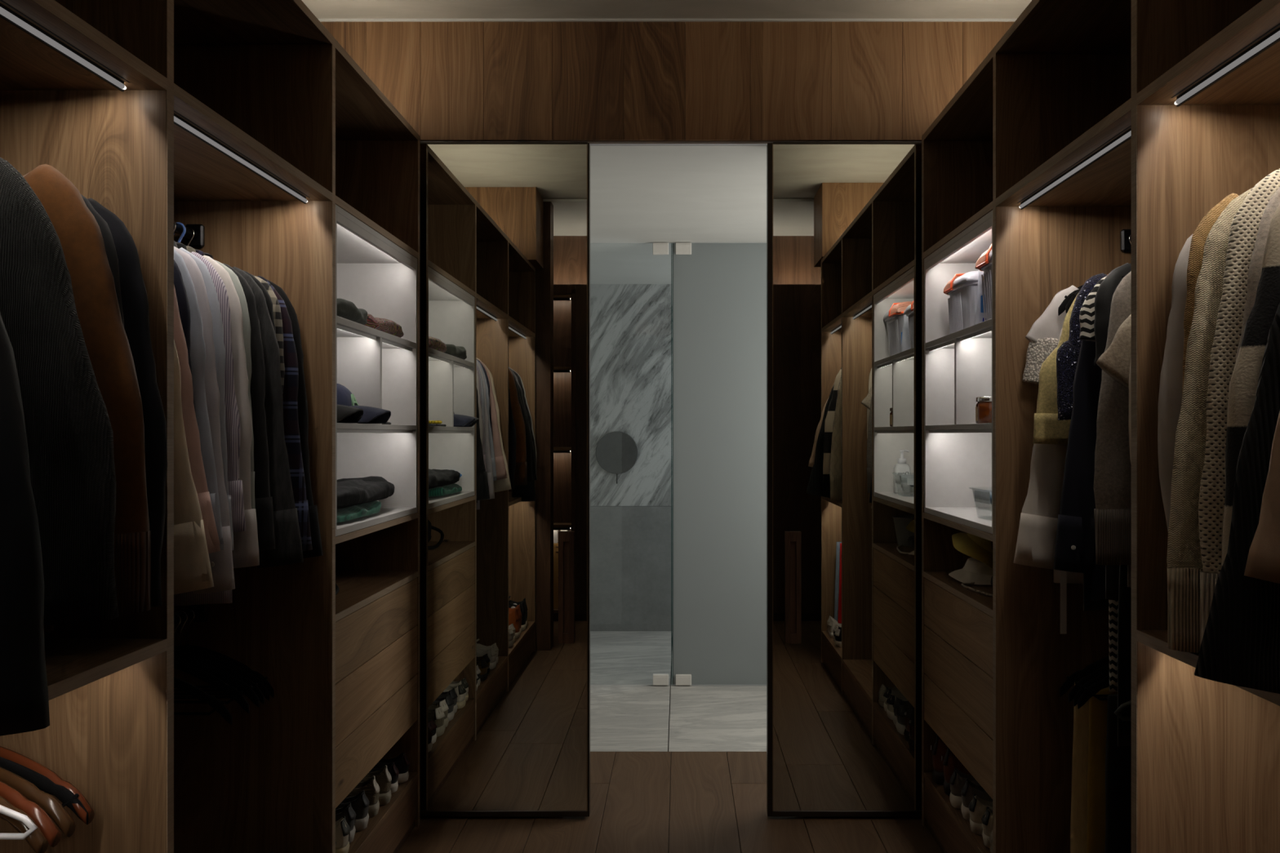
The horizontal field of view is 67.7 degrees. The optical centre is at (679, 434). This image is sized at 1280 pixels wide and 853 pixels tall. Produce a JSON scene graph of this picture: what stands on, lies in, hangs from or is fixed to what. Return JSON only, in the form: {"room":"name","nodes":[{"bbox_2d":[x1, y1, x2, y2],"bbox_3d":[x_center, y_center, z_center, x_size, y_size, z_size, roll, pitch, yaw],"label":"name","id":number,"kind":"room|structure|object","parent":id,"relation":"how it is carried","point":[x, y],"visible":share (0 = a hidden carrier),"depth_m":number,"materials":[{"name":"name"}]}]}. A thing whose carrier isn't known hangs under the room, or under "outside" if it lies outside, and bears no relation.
{"room":"walk-in closet","nodes":[
{"label":"walk-in closet","id":0,"kind":"room"},
{"bbox_2d":[590,284,672,632],"bbox_3d":[0.000,0.172,6.638,3.200,2.425,0.084,0,0,0],"label":"wall","id":1,"kind":"structure","parent":0,"point":[630,324],"depth_m":6.60,"materials":[{"name":"grey stone"}]},
{"bbox_2d":[595,431,638,484],"bbox_3d":[-0.434,0.162,6.588,0.294,0.362,0.021,0,0,0],"label":"mirror","id":2,"kind":"object","parent":1,"relation":"attached to","point":[616,452],"visible":1,"depth_m":6.58,"materials":[{"name":"mirror"}]},
{"bbox_2d":[302,0,1031,23],"bbox_3d":[-0.031,-1.505,1.550,3.018,0.050,3.800,0,0,0],"label":"ceiling","id":3,"kind":"structure","parent":0,"point":[321,9],"depth_m":3.31,"materials":[{"name":"paint"}]},
{"bbox_2d":[320,22,1013,141],"bbox_3d":[-0.031,-1.261,3.414,3.018,0.422,0.032,0,0,0],"label":"wall header","id":4,"kind":"structure","parent":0,"point":[449,81],"depth_m":3.40,"materials":[{"name":"brown wood"}]},
{"bbox_2d":[318,18,1016,22],"bbox_3d":[-0.031,-1.476,3.401,3.018,0.007,0.022,0,0,0],"label":"trim","id":5,"kind":"structure","parent":4,"relation":"attached to","point":[685,20],"depth_m":3.39,"materials":[{"name":"white paint"}]},
{"bbox_2d":[419,141,921,145],"bbox_3d":[0.000,-1.045,3.422,3.200,0.009,0.019,0,0,0],"label":"trim","id":6,"kind":"structure","parent":4,"relation":"attached to","point":[591,143],"depth_m":3.41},
{"bbox_2d":[397,631,942,852],"bbox_3d":[0.000,1.390,3.135,3.200,0.050,6.930,0,0,0],"label":"floor","id":7,"kind":"structure","parent":0,"point":[641,802],"depth_m":3.63,"materials":[{"name":"brown wood"}]},
{"bbox_2d":[0,0,173,852],"bbox_3d":[-1.209,0.156,1.231,0.601,2.418,0.960,0,0,0],"label":"bay","id":8,"kind":"object","parent":7,"relation":"on","point":[86,86],"visible":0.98,"depth_m":1.69,"materials":[{"name":"brown wood"}]},
{"bbox_2d":[0,795,48,852],"bbox_3d":[-1.239,0.557,1.527,0.444,0.228,0.042,0,0,0],"label":"clothes hanger","id":9,"kind":"object","parent":8,"relation":"hanging from","point":[37,840],"visible":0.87,"depth_m":1.52,"materials":[{"name":"brown wood"}]},
{"bbox_2d":[0,781,61,847],"bbox_3d":[-1.239,0.557,1.559,0.444,0.228,0.042,0,0,0],"label":"clothes hanger","id":10,"kind":"object","parent":8,"relation":"hanging from","point":[15,797],"visible":0.79,"depth_m":1.55,"materials":[{"name":"brown wood"}]},
{"bbox_2d":[0,767,75,837],"bbox_3d":[-1.238,0.557,1.587,0.444,0.228,0.042,0,0,-2],"label":"clothes hanger","id":11,"kind":"object","parent":8,"relation":"hanging from","point":[53,808],"visible":0.84,"depth_m":1.59,"materials":[{"name":"brown wood"}]},
{"bbox_2d":[0,756,88,825],"bbox_3d":[-1.239,0.557,1.634,0.444,0.227,0.007,0,0,0],"label":"clothes hanger","id":12,"kind":"object","parent":8,"relation":"hanging from","point":[66,797],"visible":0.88,"depth_m":1.63,"materials":[{"name":"metal"}]},
{"bbox_2d":[0,746,94,824],"bbox_3d":[-1.239,0.557,1.649,0.444,0.228,0.042,0,0,0],"label":"clothes hanger","id":13,"kind":"object","parent":8,"relation":"hanging from","point":[6,753],"visible":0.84,"depth_m":1.65,"materials":[{"name":"brown wood"}]},
{"bbox_2d":[0,0,165,89],"bbox_3d":[-1.205,-0.621,1.231,0.590,0.021,0.916,0,0,0],"label":"shelf","id":14,"kind":"object","parent":8,"relation":"attached to","point":[26,63],"depth_m":1.54,"materials":[{"name":"brown wood"}]},
{"bbox_2d":[44,639,164,686],"bbox_3d":[-1.205,0.373,1.231,0.590,0.021,0.916,0,0,0],"label":"shelf","id":15,"kind":"object","parent":8,"relation":"attached to","point":[68,662],"depth_m":1.56,"materials":[{"name":"brown wood"}]},
{"bbox_3d":[-1.265,-0.420,1.400,0.444,0.227,0.007,0,0,0],"label":"clothes hanger","id":16,"kind":"object","parent":8,"relation":"hanging from","visible":0},
{"bbox_2d":[0,157,119,625],"bbox_3d":[-1.215,-0.054,1.398,0.785,0.760,0.080,0,0,0],"label":"jacket","id":17,"kind":"object","parent":16,"relation":"hanging from","point":[69,433],"visible":0.79,"depth_m":1.37,"materials":[{"name":"fabric"}]},
{"bbox_3d":[-1.265,-0.420,1.635,0.444,0.227,0.007,0,0,0],"label":"clothes hanger","id":18,"kind":"object","parent":8,"relation":"hanging from","visible":0},
{"bbox_2d":[87,197,167,607],"bbox_3d":[-1.240,-0.057,1.635,0.725,0.768,0.063,0,0,0],"label":"coat","id":19,"kind":"object","parent":18,"relation":"hanging from","point":[135,302],"visible":0.15,"depth_m":1.62,"materials":[{"name":"fabric"}]},
{"bbox_3d":[-1.265,-0.420,1.250,0.444,0.227,0.007,0,0,0],"label":"clothes hanger","id":20,"kind":"object","parent":8,"relation":"hanging from","visible":0},
{"bbox_2d":[0,312,49,736],"bbox_3d":[-1.209,-0.017,1.245,0.758,0.835,0.081,0,0,0],"label":"coat","id":21,"kind":"object","parent":20,"relation":"hanging from","point":[24,689],"visible":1,"depth_m":1.23,"materials":[{"name":"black fabric"}]},
{"bbox_3d":[-1.265,-0.420,1.510,0.444,0.227,0.007,0,0,0],"label":"clothes hanger","id":22,"kind":"object","parent":8,"relation":"hanging from","visible":0},
{"bbox_2d":[23,164,151,631],"bbox_3d":[-1.225,-0.066,1.494,0.772,0.761,0.103,0,0,0],"label":"jacket","id":23,"kind":"object","parent":22,"relation":"hanging from","point":[78,232],"visible":0.31,"depth_m":1.49,"materials":[{"name":"brown fabric"}]},
{"bbox_3d":[-1.265,-0.420,1.578,0.444,0.227,0.007,0,0,0],"label":"clothes hanger","id":24,"kind":"object","parent":8,"relation":"hanging from","visible":0},
{"bbox_2d":[80,194,124,326],"bbox_3d":[-1.245,-0.067,1.576,0.690,0.748,0.062,0,0,-1],"label":"coat","id":25,"kind":"object","parent":24,"relation":"hanging from","point":[110,250],"visible":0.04,"depth_m":1.57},
{"bbox_2d":[173,0,335,852],"bbox_3d":[-1.209,0.156,2.112,0.601,2.418,0.803,0,0,0],"label":"bay","id":26,"kind":"object","parent":7,"relation":"on","point":[255,80],"visible":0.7,"depth_m":2.49,"materials":[{"name":"brown wood"}]},
{"bbox_2d":[173,222,186,242],"bbox_3d":[-1.265,-0.434,2.402,0.440,0.201,0.010,0,0,0],"label":"clothes hanger","id":27,"kind":"object","parent":26,"relation":"hanging from","point":[183,233],"visible":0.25,"depth_m":2.40,"materials":[{"name":"blue plastic"}]},
{"bbox_2d":[195,248,312,551],"bbox_3d":[-1.235,-0.082,2.402,0.621,0.766,0.058,0,0,1],"label":"dress shirt","id":28,"kind":"object","parent":27,"relation":"hanging from","point":[290,394],"visible":0.02,"depth_m":2.39,"materials":[{"name":"fabric"}]},
{"bbox_2d":[182,226,194,245],"bbox_3d":[-1.265,-0.420,2.447,0.444,0.227,0.007,0,0,0],"label":"clothes hanger","id":29,"kind":"object","parent":26,"relation":"hanging from","point":[192,237],"visible":0.16,"depth_m":2.44,"materials":[{"name":"silver metal"}]},
{"bbox_2d":[204,252,323,558],"bbox_3d":[-1.231,-0.071,2.447,0.634,0.787,0.058,0,0,1],"label":"dress shirt","id":30,"kind":"object","parent":29,"relation":"hanging from","point":[303,412],"visible":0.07,"depth_m":2.44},
{"bbox_2d":[173,676,231,724],"bbox_3d":[-1.255,0.557,2.200,0.444,0.227,0.007,0,0,1],"label":"clothes hanger","id":31,"kind":"object","parent":26,"relation":"hanging from","point":[217,706],"visible":0.24,"depth_m":2.19,"materials":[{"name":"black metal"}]},
{"bbox_2d":[179,247,233,550],"bbox_3d":[-1.250,-0.088,2.032,0.600,0.755,0.058,0,0,-1],"label":"dress shirt","id":32,"kind":"object","parent":26,"relation":"hanging from","point":[218,330],"visible":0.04,"depth_m":2.02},
{"bbox_2d":[173,622,259,706],"bbox_3d":[-1.255,0.557,2.330,0.444,0.227,0.007,0,0,-2],"label":"clothes hanger","id":33,"kind":"object","parent":26,"relation":"hanging from","point":[226,677],"visible":0.31,"depth_m":2.33,"materials":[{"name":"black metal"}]},
{"bbox_2d":[173,610,269,701],"bbox_3d":[-1.255,0.557,2.395,0.444,0.227,0.007,0,0,0],"label":"clothes hanger","id":34,"kind":"object","parent":26,"relation":"hanging from","point":[240,671],"visible":0.45,"depth_m":2.39,"materials":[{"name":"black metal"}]},
{"bbox_2d":[203,255,259,568],"bbox_3d":[-1.244,-0.082,2.128,0.612,0.765,0.058,0,0,1],"label":"dress shirt","id":35,"kind":"object","parent":26,"relation":"hanging from","point":[245,553],"visible":0.03,"depth_m":2.11,"materials":[{"name":"fabric"}]},
{"bbox_2d":[186,245,284,392],"bbox_3d":[-1.262,-0.089,2.358,0.571,0.751,0.058,0,0,-1],"label":"dress shirt","id":36,"kind":"object","parent":26,"relation":"hanging from","point":[276,306],"visible":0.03,"depth_m":2.35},
{"bbox_2d":[173,240,303,568],"bbox_3d":[-1.222,-0.073,2.267,0.656,0.784,0.058,0,0,1],"label":"dress shirt","id":37,"kind":"object","parent":26,"relation":"hanging from","point":[288,544],"visible":0.08,"depth_m":2.25,"materials":[{"name":"grey fabric"}]},
{"bbox_2d":[222,262,275,551],"bbox_3d":[-1.244,-0.088,2.218,0.607,0.754,0.058,0,0,-1],"label":"dress shirt","id":38,"kind":"object","parent":26,"relation":"hanging from","point":[263,500],"visible":0.07,"depth_m":2.20,"materials":[{"name":"black fabric"}]},
{"bbox_2d":[173,95,331,200],"bbox_3d":[-1.205,-0.621,2.102,0.590,0.021,0.781,0,0,0],"label":"shelf","id":39,"kind":"object","parent":26,"relation":"attached to","point":[202,172],"depth_m":2.17,"materials":[{"name":"brown wood"}]},
{"bbox_3d":[-1.265,-0.420,1.795,0.444,0.227,0.007,0,0,0],"label":"clothes hanger","id":40,"kind":"object","parent":26,"relation":"hanging from","visible":0},
{"bbox_2d":[173,340,213,595],"bbox_3d":[-1.213,-0.063,1.796,0.674,0.804,0.058,0,0,-1],"label":"garment","id":41,"kind":"object","parent":40,"relation":"hanging from","point":[192,565],"visible":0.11,"depth_m":1.78,"materials":[{"name":"fabric"}]},
{"bbox_2d":[335,40,419,852],"bbox_3d":[-1.209,0.156,2.923,0.601,2.418,0.818,0,0,0],"label":"bay","id":42,"kind":"object","parent":7,"relation":"on","point":[377,150],"visible":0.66,"depth_m":3.11,"materials":[{"name":"brown wood"}]},
{"bbox_2d":[335,512,416,537],"bbox_3d":[-1.205,0.282,2.912,0.590,0.018,0.796,0,0,0],"label":"box shelf","id":43,"kind":"object","parent":42,"relation":"attached to","point":[411,518],"depth_m":2.91,"materials":[{"name":"white wood"}]},
{"bbox_2d":[335,204,417,536],"bbox_3d":[-1.155,-0.169,2.912,0.629,0.881,0.794,0,0,0],"label":"shelving unit","id":44,"kind":"object","parent":42,"relation":"on","point":[373,273],"depth_m":3.29,"materials":[{"name":"white laminate"}]},
{"bbox_2d":[337,500,381,523],"bbox_3d":[-1.061,0.229,2.800,0.274,0.047,0.504,0,0,0],"label":"shirt","id":45,"kind":"object","parent":44,"relation":"on","point":[351,513],"visible":0.3,"depth_m":2.78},
{"bbox_2d":[337,475,395,508],"bbox_3d":[-1.079,0.177,2.903,0.310,0.077,0.759,0,0,0],"label":"trousers","id":46,"kind":"object","parent":45,"relation":"on","point":[350,491],"visible":0.5,"depth_m":2.89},
{"bbox_2d":[335,203,417,258],"bbox_3d":[-1.205,-0.621,2.912,0.590,0.021,0.796,0,0,0],"label":"shelf","id":47,"kind":"object","parent":42,"relation":"attached to","point":[412,251],"depth_m":2.87,"materials":[{"name":"brown wood"}]},
{"bbox_2d":[347,772,417,852],"bbox_3d":[-1.205,1.185,2.912,0.590,0.020,0.796,0,0,0],"label":"shelf","id":48,"kind":"object","parent":42,"relation":"attached to","point":[363,839],"depth_m":2.93,"materials":[{"name":"brown wood"}]},
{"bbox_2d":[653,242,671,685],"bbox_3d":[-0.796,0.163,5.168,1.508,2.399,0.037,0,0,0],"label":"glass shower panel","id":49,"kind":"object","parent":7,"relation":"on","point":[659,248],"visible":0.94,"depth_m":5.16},
{"bbox_2d":[672,242,766,685],"bbox_3d":[0.755,0.163,5.168,1.590,2.399,0.037,0,0,0],"label":"glass door","id":50,"kind":"structure","parent":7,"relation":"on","point":[719,290],"depth_m":5.16,"materials":[{"name":"glass"}]},
{"bbox_2d":[921,48,992,852],"bbox_3d":[1.147,0.156,2.954,0.601,2.418,0.757,0,0,0],"label":"bay","id":51,"kind":"object","parent":7,"relation":"on","point":[957,147],"visible":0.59,"depth_m":3.12,"materials":[{"name":"brown wood"}]},
{"bbox_2d":[924,772,990,852],"bbox_3d":[1.143,1.185,2.942,0.590,0.020,0.735,0,0,0],"label":"shelf","id":52,"kind":"object","parent":51,"relation":"attached to","point":[975,842],"depth_m":2.94,"materials":[{"name":"brown wood"}]},
{"bbox_2d":[924,209,992,533],"bbox_3d":[1.129,-0.169,2.942,0.559,0.881,0.733,0,0,0],"label":"shelving unit","id":53,"kind":"object","parent":51,"relation":"on","point":[958,365],"visible":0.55,"depth_m":3.29,"materials":[{"name":"white laminate"}]},
{"bbox_2d":[943,270,978,333],"bbox_3d":[0.983,-0.422,3.090,0.201,0.214,0.272,0,0,0],"label":"tub","id":54,"kind":"object","parent":53,"relation":"on","point":[962,290],"visible":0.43,"depth_m":3.04,"materials":[{"name":"grey plastic"}]},
{"bbox_2d":[974,244,991,320],"bbox_3d":[0.993,-0.437,2.717,0.228,0.243,0.310,0,0,0],"label":"tub","id":55,"kind":"object","parent":53,"relation":"on","point":[984,263],"visible":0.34,"depth_m":2.78,"materials":[{"name":"grey plastic"}]},
{"bbox_2d":[924,208,992,258],"bbox_3d":[1.143,-0.621,2.942,0.590,0.021,0.735,0,0,0],"label":"shelf","id":56,"kind":"object","parent":51,"relation":"attached to","point":[927,251],"depth_m":2.91,"materials":[{"name":"brown wood"}]},
{"bbox_2d":[924,512,992,534],"bbox_3d":[1.143,0.282,2.942,0.590,0.018,0.735,0,0,0],"label":"box shelf","id":57,"kind":"object","parent":51,"relation":"attached to","point":[929,518],"depth_m":2.95,"materials":[{"name":"white wood"}]},
{"bbox_2d":[948,557,992,585],"bbox_3d":[1.002,0.446,3.091,0.243,0.082,0.206,0,0,-16],"label":"bucket hat","id":58,"kind":"object","parent":51,"relation":"on","point":[975,571],"visible":0.44,"depth_m":3.04,"materials":[{"name":"beige fabric"}]},
{"bbox_2d":[951,532,992,568],"bbox_3d":[0.975,0.368,3.084,0.181,0.169,0.174,0,0,10],"label":"bucket hat","id":59,"kind":"object","parent":58,"relation":"on","point":[977,548],"visible":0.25,"depth_m":3.02,"materials":[{"name":"yellow fabric"}]},
{"bbox_2d":[992,0,1131,852],"bbox_3d":[1.147,0.156,2.181,0.601,2.418,0.788,0,0,0],"label":"bay","id":60,"kind":"object","parent":7,"relation":"on","point":[1062,69],"visible":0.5,"depth_m":2.55,"materials":[{"name":"brown wood"}]},
{"bbox_2d":[1013,328,1083,634],"bbox_3d":[1.159,0.048,2.466,0.593,0.930,0.053,0,0,0],"label":"garment","id":61,"kind":"object","parent":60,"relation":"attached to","point":[1037,527],"visible":0.09,"depth_m":2.45,"materials":[{"name":"fabric"}]},
{"bbox_2d":[1022,284,1078,384],"bbox_3d":[1.185,-0.106,2.508,0.560,0.621,0.052,0,0,1],"label":"blouse","id":62,"kind":"object","parent":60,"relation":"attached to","point":[1043,335],"visible":0.12,"depth_m":2.50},
{"bbox_2d":[1033,294,1077,444],"bbox_3d":[1.179,-0.170,2.417,0.568,0.514,0.048,0,0,0],"label":"blouse","id":63,"kind":"object","parent":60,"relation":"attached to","point":[1047,429],"visible":0.09,"depth_m":2.40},
{"bbox_2d":[996,109,1131,206],"bbox_3d":[1.143,-0.621,2.170,0.590,0.021,0.766,0,0,0],"label":"shelf","id":64,"kind":"object","parent":60,"relation":"attached to","point":[1107,181],"depth_m":2.24,"materials":[{"name":"brown wood"}]},
{"bbox_2d":[1070,681,1088,852],"bbox_3d":[1.123,0.914,2.422,0.264,0.565,0.058,0,0,0],"label":"trousers","id":65,"kind":"object","parent":60,"relation":"on","point":[1078,824],"visible":0.27,"depth_m":2.41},
{"bbox_2d":[1073,669,1109,706],"bbox_3d":[1.193,0.557,2.350,0.444,0.227,0.007,0,0,-1],"label":"clothes hanger","id":66,"kind":"object","parent":60,"relation":"hanging from","point":[1104,674],"visible":0.15,"depth_m":2.34,"materials":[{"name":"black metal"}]},
{"bbox_2d":[1086,686,1117,852],"bbox_3d":[1.133,0.914,2.366,0.253,0.564,0.059,0,0,0],"label":"trousers","id":67,"kind":"object","parent":66,"relation":"hanging from","point":[1096,810],"visible":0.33,"depth_m":2.35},
{"bbox_3d":[1.203,-0.420,2.102,0.444,0.227,0.007,0,0,0],"label":"clothes hanger","id":68,"kind":"object","parent":60,"relation":"hanging from","visible":0},
{"bbox_2d":[1093,271,1131,587],"bbox_3d":[1.191,-0.042,2.101,0.560,0.770,0.050,0,0,0],"label":"garment","id":69,"kind":"object","parent":68,"relation":"hanging from","point":[1112,487],"visible":0.17,"depth_m":2.08,"materials":[{"name":"fabric"}]},
{"bbox_3d":[1.203,-0.420,2.275,0.444,0.227,0.007,0,0,0],"label":"clothes hanger","id":70,"kind":"object","parent":60,"relation":"hanging from","visible":0},
{"bbox_2d":[1053,339,1108,611],"bbox_3d":[1.172,-0.001,2.272,0.564,0.851,0.052,0,0,-1],"label":"dress","id":71,"kind":"object","parent":70,"relation":"hanging from","point":[1075,541],"visible":0.14,"depth_m":2.26,"materials":[{"name":"fabric"}]},
{"bbox_3d":[1.203,-0.434,2.318,0.440,0.200,0.010,0,0,0],"label":"clothes hanger","id":72,"kind":"object","parent":60,"relation":"hanging from","visible":0},
{"bbox_2d":[1056,262,1131,420],"bbox_3d":[1.194,-0.199,2.316,0.560,0.486,0.051,0,0,0],"label":"sequin top","id":73,"kind":"object","parent":72,"relation":"hanging from","point":[1068,354],"visible":0.05,"depth_m":2.31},
{"bbox_3d":[1.203,-0.420,2.050,0.444,0.227,0.007,0,0,0],"label":"clothes hanger","id":74,"kind":"object","parent":60,"relation":"hanging from","visible":0},
{"bbox_2d":[1096,314,1131,388],"bbox_3d":[1.177,-0.092,2.050,0.566,0.598,0.049,0,0,1],"label":"sweater","id":75,"kind":"object","parent":74,"relation":"hanging from","point":[1115,362],"visible":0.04,"depth_m":2.04,"materials":[{"name":"beige fabric"}]},
{"bbox_3d":[1.203,-0.420,2.232,0.444,0.227,0.007,0,0,0],"label":"clothes hanger","id":76,"kind":"object","parent":60,"relation":"hanging from","visible":0},
{"bbox_2d":[1079,276,1118,692],"bbox_3d":[1.200,0.084,2.232,0.530,1.041,0.050,0,0,0],"label":"dress","id":77,"kind":"object","parent":76,"relation":"hanging from","point":[1086,316],"visible":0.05,"depth_m":2.23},
{"bbox_2d":[1131,0,1279,852],"bbox_3d":[1.147,0.156,1.414,0.601,2.418,0.746,0,0,0],"label":"bay","id":78,"kind":"object","parent":7,"relation":"on","point":[1206,73],"visible":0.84,"depth_m":1.76,"materials":[{"name":"brown wood"}]},
{"bbox_2d":[1138,630,1199,656],"bbox_3d":[1.143,0.373,1.414,0.590,0.021,0.702,0,0,0],"label":"shelf","id":79,"kind":"object","parent":78,"relation":"attached to","point":[1157,640],"depth_m":1.70,"materials":[{"name":"brown wood"}]},
{"bbox_2d":[1138,2,1279,104],"bbox_3d":[1.143,-0.621,1.414,0.590,0.021,0.702,0,0,0],"label":"shelf","id":80,"kind":"object","parent":78,"relation":"attached to","point":[1257,81],"depth_m":1.60,"materials":[{"name":"brown wood"}]},
{"bbox_3d":[1.203,-0.420,1.472,0.444,0.227,0.007,0,0,0],"label":"clothes hanger","id":81,"kind":"object","parent":78,"relation":"hanging from","visible":0},
{"bbox_2d":[1225,186,1279,484],"bbox_3d":[1.179,-0.054,1.470,0.673,0.769,0.062,0,0,0],"label":"sweater","id":82,"kind":"object","parent":81,"relation":"hanging from","point":[1255,271],"visible":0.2,"depth_m":1.46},
{"bbox_3d":[1.203,-0.420,1.412,0.444,0.227,0.007,0,0,0],"label":"clothes hanger","id":83,"kind":"object","parent":78,"relation":"hanging from","visible":0},
{"bbox_2d":[1222,204,1279,565],"bbox_3d":[1.166,-0.075,1.409,0.725,0.726,0.068,0,0,0],"label":"striped sweater","id":84,"kind":"object","parent":83,"relation":"hanging from","point":[1243,383],"visible":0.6,"depth_m":1.40,"materials":[{"name":"fabric"}]},
{"bbox_3d":[1.203,-0.420,1.652,0.444,0.227,0.007,0,0,0],"label":"clothes hanger","id":85,"kind":"object","parent":78,"relation":"hanging from","visible":0},
{"bbox_2d":[1182,193,1239,395],"bbox_3d":[1.199,-0.100,1.648,0.656,0.693,0.062,0,0,0],"label":"sweater","id":86,"kind":"object","parent":85,"relation":"hanging from","point":[1199,237],"visible":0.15,"depth_m":1.64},
{"bbox_3d":[1.203,-0.420,1.705,0.444,0.227,0.007,0,0,0],"label":"clothes hanger","id":87,"kind":"object","parent":78,"relation":"hanging from","visible":0},
{"bbox_2d":[1157,234,1192,530],"bbox_3d":[1.189,-0.075,1.703,0.672,0.726,0.058,0,0,0],"label":"sweater","id":88,"kind":"object","parent":87,"relation":"hanging from","point":[1170,397],"visible":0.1,"depth_m":1.69,"materials":[{"name":"fabric"}]},
{"bbox_3d":[1.203,-0.420,1.255,0.444,0.227,0.007,0,0,0],"label":"clothes hanger","id":89,"kind":"object","parent":78,"relation":"hanging from","visible":0},
{"bbox_2d":[1244,411,1279,583],"bbox_3d":[1.126,-0.096,1.252,0.769,0.686,0.067,0,0,0],"label":"garment","id":90,"kind":"object","parent":89,"relation":"hanging from","point":[1263,562],"visible":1,"depth_m":1.24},
{"bbox_2d":[590,145,766,284],"bbox_3d":[0.000,-1.065,5.026,3.200,0.050,3.188,0,0,0],"label":"ceiling","id":91,"kind":"structure","parent":0,"point":[642,196],"depth_m":4.27,"materials":[{"name":"white paint"}]},
{"bbox_3d":[-1.035,0.163,3.465,1.230,2.405,0.070,0,0,0],"label":"wall","id":92,"kind":"structure","parent":0,"visible":0},
{"bbox_2d":[419,142,590,817],"bbox_3d":[-0.670,0.160,3.386,0.700,2.390,0.049,0,0,0],"label":"mirror door","id":93,"kind":"structure","parent":92,"relation":"in","point":[504,227],"depth_m":3.38,"materials":[{"name":"silver mirror"}]},
{"bbox_3d":[1.035,0.163,3.465,1.230,2.405,0.070,0,0,0],"label":"wall","id":94,"kind":"structure","parent":0,"visible":0},
{"bbox_2d":[766,142,921,817],"bbox_3d":[0.635,0.160,3.386,0.649,2.390,0.049,0,0,0],"label":"mirror door","id":95,"kind":"structure","parent":94,"relation":"in","point":[844,219],"depth_m":3.38,"materials":[{"name":"brown mirror"}]},
{"bbox_3d":[1.203,-0.420,2.188,0.444,0.227,0.007,0,0,0],"label":"clothes hanger","id":96,"kind":"object","parent":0,"visible":0},
{"bbox_2d":[1093,262,1131,600],"bbox_3d":[1.206,-0.023,2.187,0.514,0.818,0.052,0,0,0],"label":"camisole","id":97,"kind":"object","parent":96,"relation":"hanging from","point":[1103,300],"visible":0.09,"depth_m":2.18,"materials":[{"name":"fabric"}]},
{"bbox_3d":[1.203,-0.420,1.592,0.444,0.227,0.007,0,0,0],"label":"clothes hanger","id":98,"kind":"object","parent":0,"visible":0},
{"bbox_2d":[1166,187,1253,653],"bbox_3d":[1.167,-0.036,1.589,0.710,0.805,0.066,0,0,0],"label":"sweater","id":99,"kind":"object","parent":98,"relation":"hanging from","point":[1184,558],"visible":0.25,"depth_m":1.57,"materials":[{"name":"fabric"}]},
{"bbox_3d":[-1.265,-0.420,1.845,0.444,0.227,0.007,0,0,0],"label":"clothes hanger","id":100,"kind":"object","parent":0,"visible":0},
{"bbox_2d":[173,284,220,553],"bbox_3d":[-1.218,-0.090,1.844,0.658,0.750,0.058,0,0,1],"label":"dress shirt","id":101,"kind":"object","parent":100,"relation":"hanging from","point":[191,428],"visible":0.09,"depth_m":1.83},
{"bbox_3d":[-1.265,-0.420,1.890,0.444,0.227,0.007,0,0,0],"label":"clothes hanger","id":102,"kind":"object","parent":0,"visible":0},
{"bbox_2d":[173,260,195,414],"bbox_3d":[-1.243,-0.089,1.890,0.615,0.751,0.058,0,0,1],"label":"dress shirt","id":103,"kind":"object","parent":102,"relation":"hanging from","point":[180,291],"visible":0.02,"depth_m":1.88,"materials":[{"name":"blue fabric"}]},
{"bbox_3d":[-1.265,-0.420,1.935,0.444,0.227,0.007,0,0,0],"label":"clothes hanger","id":104,"kind":"object","parent":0,"visible":0},
{"bbox_2d":[173,248,223,550],"bbox_3d":[-1.238,-0.088,1.935,0.625,0.755,0.058,0,0,-1],"label":"dress shirt","id":105,"kind":"object","parent":104,"relation":"hanging from","point":[197,348],"visible":0.09,"depth_m":1.92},
{"bbox_3d":[-1.265,-0.420,1.985,0.444,0.227,0.007,0,0,0],"label":"clothes hanger","id":106,"kind":"object","parent":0,"visible":0},
{"bbox_2d":[173,246,235,594],"bbox_3d":[-1.235,-0.067,1.985,0.619,0.796,0.063,0,0,0],"label":"dress shirt","id":107,"kind":"object","parent":106,"relation":"hanging from","point":[221,562],"visible":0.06,"depth_m":1.97,"materials":[{"name":"fabric"}]},
{"bbox_3d":[-1.265,-0.420,2.078,0.444,0.227,0.007,0,0,0],"label":"clothes hanger","id":108,"kind":"object","parent":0,"visible":0},
{"bbox_2d":[173,251,246,605],"bbox_3d":[-1.247,-0.045,2.078,0.605,0.840,0.058,0,0,1],"label":"dress shirt","id":109,"kind":"object","parent":108,"relation":"hanging from","point":[233,425],"visible":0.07,"depth_m":2.06,"materials":[{"name":"fabric"}]},
{"bbox_3d":[-1.265,-0.420,2.172,0.444,0.227,0.007,0,0,0],"label":"clothes hanger","id":110,"kind":"object","parent":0,"visible":0},
{"bbox_2d":[213,259,255,509],"bbox_3d":[-1.255,-0.090,2.172,0.576,0.751,0.058,0,0,-1],"label":"dress shirt","id":111,"kind":"object","parent":110,"relation":"hanging from","point":[246,326],"visible":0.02,"depth_m":2.16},
{"bbox_3d":[1.203,-0.420,1.335,0.444,0.227,0.007,0,0,0],"label":"clothes hanger","id":112,"kind":"object","parent":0,"visible":0},
{"bbox_2d":[1194,302,1279,693],"bbox_3d":[1.118,-0.037,1.333,0.796,0.804,0.070,0,0,0],"label":"garment","id":113,"kind":"object","parent":112,"relation":"hanging from","point":[1240,646],"visible":0.89,"depth_m":1.31,"materials":[{"name":"fabric"}]},
{"bbox_3d":[1.203,-0.420,1.530,0.444,0.227,0.007,0,0,0],"label":"clothes hanger","id":114,"kind":"object","parent":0,"visible":0},
{"bbox_2d":[1198,168,1279,644],"bbox_3d":[1.177,-0.041,1.529,0.688,0.820,0.066,0,0,0],"label":"sweater","id":115,"kind":"object","parent":114,"relation":"hanging from","point":[1245,224],"visible":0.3,"depth_m":1.51,"materials":[{"name":"fabric"}]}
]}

